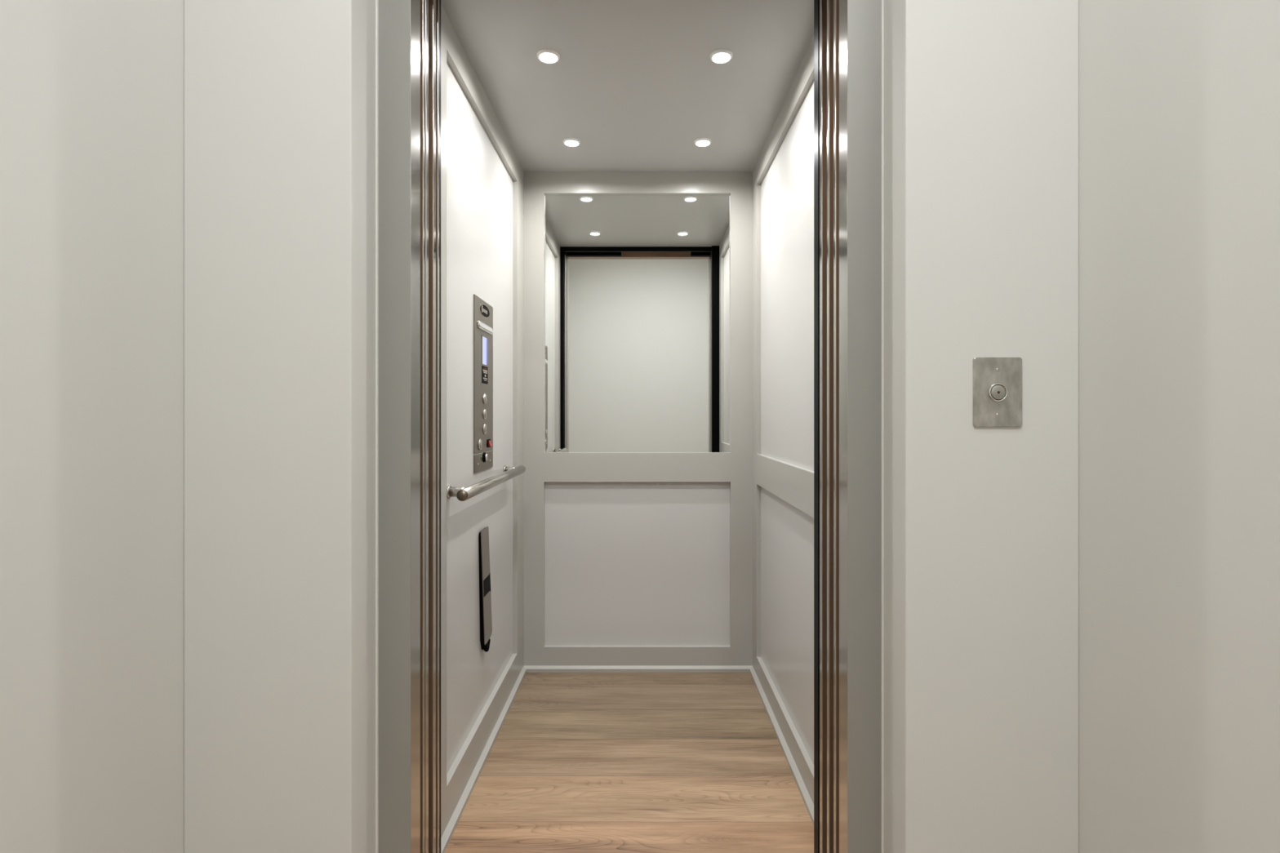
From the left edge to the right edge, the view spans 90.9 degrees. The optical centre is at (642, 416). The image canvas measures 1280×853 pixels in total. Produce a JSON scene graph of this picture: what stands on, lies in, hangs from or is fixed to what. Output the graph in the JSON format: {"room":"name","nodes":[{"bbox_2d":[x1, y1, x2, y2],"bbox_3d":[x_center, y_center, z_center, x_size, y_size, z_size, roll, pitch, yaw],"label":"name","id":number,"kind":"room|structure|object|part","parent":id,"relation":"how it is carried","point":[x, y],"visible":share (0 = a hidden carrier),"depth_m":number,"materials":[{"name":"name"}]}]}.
{"room":"elevator lobby","nodes":[
{"label":"elevator lobby","id":0,"kind":"room"},
{"bbox_2d":[0,0,183,852],"bbox_3d":[-0.938,-0.487,-0.282,0.100,3.200,3.236,0,0,0],"label":"wall","id":1,"kind":"structure","parent":0,"point":[91,91],"depth_m":1.01,"materials":[{"name":"white paint"}]},
{"bbox_2d":[440,3,523,837],"bbox_3d":[-0.560,0.023,2.199,0.078,2.180,1.267,0,0,0],"label":"wall","id":2,"kind":"structure","parent":0,"point":[482,175],"depth_m":2.01,"materials":[{"name":"grey paint"}]},
{"bbox_2d":[473,293,493,473],"bbox_3d":[-0.531,-0.103,2.123,0.016,0.570,0.243,0,0,0],"label":"control panel","id":3,"kind":"object","parent":2,"relation":"attached to","point":[482,311],"visible":1,"depth_m":2.09,"materials":[{"name":"silver metal"}]},
{"bbox_3d":[-0.537,0.152,2.123,0.004,0.059,0.243,0,0,0],"label":"plate","id":4,"kind":"part","parent":3,"relation":"part of","materials":[{"name":"silver metal"}]},
{"bbox_2d":[482,452,488,462],"bbox_3d":[-0.529,0.139,2.118,0.011,0.034,0.034,0,0,0],"label":"switch","id":5,"kind":"object","parent":3,"relation":"attached to","point":[485,456],"depth_m":2.11,"materials":[{"name":"silver metal"}]},
{"bbox_2d":[483,369,487,381],"bbox_3d":[-0.533,-0.138,2.130,0.001,0.037,0.060,0,0,0],"label":"print","id":6,"kind":"object","parent":3,"relation":"attached to","point":[485,371],"depth_m":2.13,"materials":[{"name":"black"}]},
{"bbox_2d":[477,320,493,334],"bbox_3d":[-0.532,-0.297,2.127,0.005,0.025,0.190,0,0,0],"label":"emergency light","id":7,"kind":"object","parent":3,"relation":"attached to","point":[484,327],"depth_m":2.12,"materials":[{"name":"grey plastic"}]},
{"bbox_2d":[487,439,492,447],"bbox_3d":[-0.530,0.094,2.181,0.009,0.028,0.042,0,0,0],"label":"rocker switch","id":8,"kind":"object","parent":3,"relation":"attached to","point":[489,441],"depth_m":2.17,"materials":[{"name":"red plastic"}]},
{"bbox_2d":[440,665,526,852],"bbox_3d":[-0.513,1.101,2.158,0.015,0.024,1.185,0,0,0],"label":"baseboard","id":9,"kind":"structure","parent":2,"relation":"attached to","point":[448,833],"depth_m":1.95,"materials":[{"name":"grey paint"}]},
{"bbox_2d":[478,526,492,652],"bbox_3d":[-0.529,0.585,2.123,0.019,0.418,0.119,0,0,0],"label":"wall telephone","id":10,"kind":"object","parent":2,"relation":"attached to","point":[485,599],"visible":1,"depth_m":2.10,"materials":[{"name":"black plastic"}]},
{"bbox_3d":[-0.526,0.774,2.123,0.013,0.038,0.053,0,0,0],"label":"coiled cord","id":11,"kind":"part","parent":10,"relation":"part of","materials":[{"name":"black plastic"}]},
{"bbox_2d":[446,465,525,501],"bbox_3d":[-0.501,0.210,2.082,0.075,0.037,0.821,0,0,0],"label":"handrail","id":12,"kind":"object","parent":2,"relation":"attached to","point":[462,494],"visible":1,"depth_m":1.85,"materials":[{"name":"grey metal"}]},
{"bbox_3d":[-0.507,0.210,1.745,0.055,0.027,0.027,0,0,0],"label":"mounting post","id":13,"kind":"part","parent":12,"relation":"part of","materials":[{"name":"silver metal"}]},
{"bbox_3d":[-0.507,0.210,2.447,0.055,0.027,0.027,0,0,0],"label":"mounting post","id":14,"kind":"part","parent":12,"relation":"part of","materials":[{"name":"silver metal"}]},
{"bbox_2d":[440,0,813,171],"bbox_3d":[-0.022,-1.097,2.199,1.155,0.060,1.267,0,0,0],"label":"ceiling","id":15,"kind":"structure","parent":0,"point":[637,82],"depth_m":1.96,"materials":[{"name":"grey paint"}]},
{"bbox_2d":[537,48,559,63],"bbox_3d":[-0.280,-1.063,1.865,0.068,0.008,0.068,0,0,0],"label":"recessed light","id":16,"kind":"object","parent":15,"relation":"in","point":[544,55],"visible":1,"depth_m":1.86,"materials":[{"name":"white"}]},
{"bbox_2d":[563,137,580,146],"bbox_3d":[-0.277,-1.063,2.449,0.068,0.008,0.068,0,0,0],"label":"recessed light","id":17,"kind":"object","parent":15,"relation":"in","point":[571,142],"visible":1,"depth_m":2.45,"materials":[{"name":"white"}]},
{"bbox_2d":[693,137,711,146],"bbox_3d":[0.233,-1.063,2.449,0.068,0.008,0.068,0,0,0],"label":"recessed light","id":18,"kind":"object","parent":15,"relation":"in","point":[701,142],"visible":1,"depth_m":2.45,"materials":[{"name":"white"}]},
{"bbox_2d":[710,48,733,63],"bbox_3d":[0.232,-1.063,1.865,0.068,0.008,0.068,0,0,0],"label":"recessed light","id":19,"kind":"object","parent":15,"relation":"in","point":[721,55],"visible":1,"depth_m":1.86,"materials":[{"name":"white"}]},
{"bbox_2d":[444,672,813,852],"bbox_3d":[-0.022,1.153,2.199,1.155,0.080,1.267,0,0,0],"label":"floor","id":20,"kind":"structure","parent":0,"point":[577,762],"depth_m":1.95,"materials":[{"name":"brown wood"}]},
{"bbox_2d":[183,0,1078,852],"bbox_3d":[-0.022,-0.487,1.276,1.731,3.200,0.119,0,0,0],"label":"wall","id":21,"kind":"structure","parent":0,"point":[980,97],"depth_m":1.22,"materials":[{"name":"white paint"}]},
{"bbox_2d":[375,0,378,852],"bbox_3d":[-0.562,-0.002,1.333,0.003,2.230,0.006,0,0,0],"label":"trim","id":22,"kind":"structure","parent":21,"relation":"attached to","point":[376,1],"depth_m":1.33,"materials":[{"name":"white"}]},
{"bbox_2d":[378,0,880,852],"bbox_3d":[-0.029,0.013,1.450,1.526,2.359,0.229,0,0,0],"label":"door frame","id":23,"kind":"structure","parent":21,"relation":"in","point":[850,30],"depth_m":1.34,"materials":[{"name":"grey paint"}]},
{"bbox_3d":[-0.642,0.017,1.418,0.300,2.185,0.012,0,0,0],"label":"sliding panel","id":24,"kind":"part","parent":23,"relation":"part of","materials":[{"name":"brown metal"}]},
{"bbox_3d":[-0.642,0.017,1.439,0.300,2.185,0.017,0,0,0],"label":"sliding panel","id":25,"kind":"part","parent":23,"relation":"part of","materials":[{"name":"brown metal"}]},
{"bbox_3d":[-0.642,0.017,1.490,0.300,2.185,0.019,0,0,0],"label":"sliding panel","id":26,"kind":"part","parent":23,"relation":"part of","materials":[{"name":"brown metal"}]},
{"bbox_3d":[-0.642,0.017,1.520,0.300,2.185,0.011,0,0,0],"label":"sliding panel","id":27,"kind":"part","parent":23,"relation":"part of","materials":[{"name":"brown metal"}]},
{"bbox_3d":[0.584,0.017,1.540,0.300,2.185,0.024,0,0,0],"label":"sliding panel","id":28,"kind":"part","parent":23,"relation":"part of","materials":[{"name":"brown metal"}]},
{"bbox_3d":[0.584,0.017,1.479,0.300,2.185,0.017,0,0,0],"label":"sliding panel","id":29,"kind":"part","parent":23,"relation":"part of","materials":[{"name":"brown metal"}]},
{"bbox_3d":[0.584,0.017,1.426,0.300,2.185,0.015,0,0,0],"label":"sliding panel","id":30,"kind":"part","parent":23,"relation":"part of","materials":[{"name":"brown metal"}]},
{"bbox_2d":[880,0,883,852],"bbox_3d":[0.506,-0.002,1.333,0.003,2.230,0.006,0,0,0],"label":"trim","id":31,"kind":"structure","parent":21,"relation":"attached to","point":[882,1],"depth_m":1.33,"materials":[{"name":"white"}]},
{"bbox_2d":[973,357,1022,426],"bbox_3d":[0.684,-0.046,1.213,0.094,0.134,0.009,0,0,0],"label":"button","id":32,"kind":"object","parent":21,"relation":"attached to","point":[997,381],"visible":1,"depth_m":1.21,"materials":[{"name":"metal"}]},
{"bbox_2d":[523,171,752,665],"bbox_3d":[-0.022,0.023,2.791,1.035,2.180,0.082,0,0,0],"label":"wall","id":33,"kind":"structure","parent":0,"point":[630,558],"depth_m":2.75,"materials":[{"name":"grey paint"}]},
{"bbox_2d":[544,194,729,452],"bbox_3d":[-0.025,-0.407,2.770,0.814,1.134,0.004,0,0,0],"label":"wall mirror","id":34,"kind":"object","parent":33,"relation":"attached to","point":[637,286],"visible":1,"depth_m":2.77,"materials":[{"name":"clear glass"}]},
{"bbox_2d":[524,665,752,672],"bbox_3d":[-0.021,1.101,2.743,1.000,0.024,0.015,0,0,0],"label":"baseboard","id":35,"kind":"structure","parent":33,"relation":"attached to","point":[530,668],"depth_m":2.73,"materials":[{"name":"grey paint"}]},
{"bbox_2d":[752,35,813,804],"bbox_3d":[0.517,0.023,2.199,0.077,2.180,1.267,0,0,0],"label":"wall","id":36,"kind":"structure","parent":0,"point":[783,173],"depth_m":2.19,"materials":[{"name":"grey paint"}]},
{"bbox_2d":[749,666,813,825],"bbox_3d":[0.471,1.101,2.170,0.015,0.024,1.160,0,0,0],"label":"baseboard","id":37,"kind":"structure","parent":36,"relation":"attached to","point":[805,795],"depth_m":2.07,"materials":[{"name":"grey paint"}]},
{"bbox_2d":[1078,0,1279,852],"bbox_3d":[0.893,-0.487,-0.282,0.100,3.200,3.236,0,0,0],"label":"wall","id":38,"kind":"structure","parent":0,"point":[1179,100],"depth_m":0.99,"materials":[{"name":"white paint"}]}
]}

